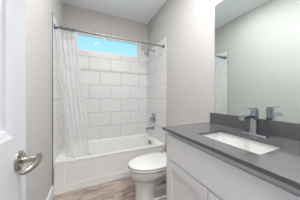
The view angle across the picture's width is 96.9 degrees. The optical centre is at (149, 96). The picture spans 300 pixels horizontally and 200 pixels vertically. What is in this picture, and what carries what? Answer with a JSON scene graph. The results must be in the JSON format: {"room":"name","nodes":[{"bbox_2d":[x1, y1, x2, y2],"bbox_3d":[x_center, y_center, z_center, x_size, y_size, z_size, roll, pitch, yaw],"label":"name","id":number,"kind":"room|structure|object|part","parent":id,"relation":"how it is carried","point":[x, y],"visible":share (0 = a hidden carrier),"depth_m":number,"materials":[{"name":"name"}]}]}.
{"room":"bathroom","nodes":[
{"label":"bathroom","id":0,"kind":"room"},
{"bbox_2d":[26,0,63,199],"bbox_3d":[-0.936,-0.211,0.984,0.100,2.743,3.010,0,0,-25],"label":"wall","id":1,"kind":"structure","parent":0,"point":[38,12],"depth_m":1.13,"materials":[{"name":"paint"}]},
{"bbox_2d":[46,185,53,199],"bbox_3d":[-0.719,1.093,0.648,0.014,0.135,2.017,0,0,-25],"label":"baseboard","id":2,"kind":"structure","parent":1,"relation":"attached to","point":[51,192],"depth_m":1.47,"materials":[{"name":"white paint"}]},
{"bbox_2d":[52,12,62,184],"bbox_3d":[-1.293,0.018,1.896,0.011,2.014,0.774,0,0,-25],"label":"trim","id":3,"kind":"structure","parent":1,"relation":"attached to","point":[52,12],"depth_m":1.54,"materials":[{"name":"metal"}]},
{"bbox_2d":[53,13,63,166],"bbox_3d":[-1.294,-0.083,1.898,0.010,1.806,0.771,0,0,-25],"label":"tiled wall","id":4,"kind":"structure","parent":1,"relation":"attached to","point":[58,39],"depth_m":1.82,"materials":[{"name":"white tile"}]},
{"bbox_2d":[54,24,164,47],"bbox_3d":[-0.458,-0.848,1.913,1.523,0.060,0.060,0,0,-25],"label":"shower curtain rod","id":5,"kind":"object","parent":4,"relation":"attached to","point":[55,25],"visible":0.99,"depth_m":1.84,"materials":[{"name":"metal"}]},
{"bbox_2d":[64,3,146,50],"bbox_3d":[-0.787,-0.211,2.631,1.544,2.743,0.140,0,0,-25],"label":"wall","id":6,"kind":"structure","parent":0,"point":[75,17],"depth_m":2.50,"materials":[{"name":"paint"}]},
{"bbox_2d":[64,39,146,142],"bbox_3d":[-0.756,-0.063,2.563,1.524,1.846,0.010,0,0,-25],"label":"tiled wall","id":7,"kind":"structure","parent":6,"relation":"attached to","point":[105,95],"depth_m":2.50,"materials":[{"name":"white tile"}]},
{"bbox_2d":[74,31,140,58],"bbox_3d":[-0.783,-0.996,2.627,1.237,0.372,0.152,0,0,-25],"label":"window","id":8,"kind":"structure","parent":6,"relation":"in","point":[76,33],"depth_m":2.57,"materials":[{"name":"white plastic"}]},
{"bbox_2d":[52,176,166,199],"bbox_3d":[0.292,1.200,0.491,4.300,0.080,4.850,0,0,-25],"label":"floor","id":9,"kind":"structure","parent":0,"point":[122,188],"depth_m":1.62,"materials":[{"name":"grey wood"}]},
{"bbox_2d":[54,133,164,194],"bbox_3d":[-0.599,0.972,2.220,1.521,0.377,0.742,0,0,-25],"label":"bathtub","id":10,"kind":"object","parent":9,"relation":"on","point":[82,164],"visible":0.81,"depth_m":1.87,"materials":[{"name":"white ceramic"}]},
{"bbox_2d":[54,133,163,162],"bbox_3d":[-0.601,0.972,2.226,1.521,0.377,0.730,0,0,-25],"label":"basin","id":11,"kind":"object","parent":10,"relation":"in","point":[122,149],"depth_m":2.19,"materials":[{"name":"white ceramic"}]},
{"bbox_2d":[128,131,166,199],"bbox_3d":[0.113,0.816,1.583,0.756,0.688,0.405,0,0,-25],"label":"toilet","id":12,"kind":"object","parent":9,"relation":"on","point":[148,170],"visible":0.64,"depth_m":1.42,"materials":[{"name":"white ceramic"}]},
{"bbox_3d":[-0.001,0.763,1.531,0.505,0.018,0.374,0,0,-25],"label":"seat","id":13,"kind":"part","parent":12,"relation":"part of","materials":[{"name":"white plastic"}]},
{"bbox_3d":[0.002,0.736,1.532,0.507,0.022,0.372,0,0,-25],"label":"lid","id":14,"kind":"part","parent":12,"relation":"part of","materials":[{"name":"white plastic"}]},
{"bbox_2d":[167,132,299,199],"bbox_3d":[0.571,0.721,0.850,0.555,0.879,0.919,0,0,-25],"label":"vanity cabinet","id":15,"kind":"object","parent":9,"relation":"on","point":[194,172],"visible":0.91,"depth_m":0.72,"materials":[{"name":"grey paint"}]},
{"bbox_3d":[0.241,0.779,0.926,0.018,0.531,0.408,0,0,-25],"label":"cabinet door","id":16,"kind":"part","parent":15,"relation":"part of","materials":[{"name":"grey paint"}]},
{"bbox_3d":[0.414,0.779,0.550,0.018,0.531,0.406,0,0,-25],"label":"cabinet door","id":17,"kind":"part","parent":15,"relation":"part of","materials":[{"name":"grey paint"}]},
{"bbox_2d":[162,122,299,189],"bbox_3d":[0.562,0.270,0.847,0.575,0.020,0.939,0,0,-25],"label":"countertop","id":18,"kind":"structure","parent":15,"relation":"on","point":[282,164],"depth_m":0.66,"materials":[{"name":"grey stone"}]},
{"bbox_2d":[203,132,278,153],"bbox_3d":[0.530,0.355,0.830,0.309,0.150,0.440,0,0,-25],"label":"sink","id":19,"kind":"object","parent":18,"relation":"in","point":[246,144],"visible":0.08,"depth_m":0.91,"materials":[{"name":"white ceramic"}]},
{"bbox_2d":[239,108,268,137],"bbox_3d":[0.672,0.168,0.899,0.171,0.185,0.155,0,0,-25],"label":"faucet","id":20,"kind":"object","parent":18,"relation":"on","point":[254,112],"visible":1,"depth_m":0.90,"materials":[{"name":"silver metal"}]},
{"bbox_3d":[0.655,0.146,0.892,0.135,0.050,0.036,0,0,-25],"label":"spout","id":21,"kind":"part","parent":20,"relation":"part of","materials":[{"name":"silver metal"}]},
{"bbox_3d":[0.726,0.256,0.924,0.052,0.009,0.155,0,0,-25],"label":"deck plate","id":22,"kind":"part","parent":20,"relation":"part of","materials":[{"name":"silver metal"}]},
{"bbox_2d":[63,0,165,23],"bbox_3d":[-0.189,-1.623,1.327,1.744,0.080,3.010,0,0,-25],"label":"ceiling","id":23,"kind":"structure","parent":0,"point":[143,11],"depth_m":2.35,"materials":[{"name":"paint"}]},
{"bbox_2d":[147,0,297,152],"bbox_3d":[0.558,-0.211,1.670,0.100,2.743,3.010,0,0,-25],"label":"wall","id":24,"kind":"structure","parent":0,"point":[188,26],"depth_m":1.71,"materials":[{"name":"paint"}]},
{"bbox_2d":[147,37,165,146],"bbox_3d":[0.100,-0.083,2.537,0.010,1.806,0.771,0,0,-25],"label":"tiled wall","id":25,"kind":"structure","parent":24,"relation":"attached to","point":[156,61],"depth_m":2.44,"materials":[{"name":"white tile"}]},
{"bbox_2d":[143,49,154,56],"bbox_3d":[-0.018,-0.839,2.522,0.219,0.158,0.124,0,0,-25],"label":"shower fixture","id":26,"kind":"object","parent":25,"relation":"attached to","point":[146,54],"visible":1,"depth_m":2.51,"materials":[{"name":"silver metal"}]},
{"bbox_2d":[150,113,155,122],"bbox_3d":[0.037,0.410,2.569,0.078,0.174,0.155,0,0,-25],"label":"shower valve","id":27,"kind":"object","parent":25,"relation":"attached to","point":[153,117],"visible":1,"depth_m":2.54,"materials":[{"name":"silver metal"}]},
{"bbox_3d":[0.068,0.410,2.584,0.010,0.174,0.155,0,0,-25],"label":"plate","id":28,"kind":"part","parent":27,"relation":"part of","materials":[{"name":"silver metal"}]},
{"bbox_2d":[210,113,299,140],"bbox_3d":[0.818,0.210,0.957,0.022,0.098,0.924,0,0,-25],"label":"backsplash","id":29,"kind":"structure","parent":24,"relation":"attached to","point":[288,130],"depth_m":0.93,"materials":[{"name":"grey stone"}]},
{"bbox_2d":[215,0,299,123],"bbox_3d":[0.839,-0.376,0.932,0.006,1.072,0.894,0,0,-25],"label":"mirror","id":30,"kind":"object","parent":24,"relation":"attached to","point":[257,42],"visible":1,"depth_m":0.98,"materials":[{"name":"clear glass"}]},
{"bbox_3d":[0.418,-0.212,0.005,1.544,2.743,0.100,0,0,-25],"label":"wall","id":31,"kind":"structure","parent":0,"visible":0},
{"bbox_2d":[0,0,42,199],"bbox_3d":[-0.299,0.139,0.164,0.103,2.018,0.777,0,0,-25],"label":"door","id":32,"kind":"structure","parent":31,"relation":"in","point":[13,158],"depth_m":0.42,"materials":[{"name":"white paint"}]},
{"bbox_3d":[-0.447,0.219,0.460,0.011,0.066,0.066,0,0,-25],"label":"handle","id":33,"kind":"part","parent":32,"relation":"part of","materials":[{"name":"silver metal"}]},
{"bbox_3d":[-0.403,0.222,0.442,0.060,0.034,0.099,0,0,-25],"label":"lever","id":34,"kind":"part","parent":32,"relation":"part of","materials":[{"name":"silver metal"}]}
]}

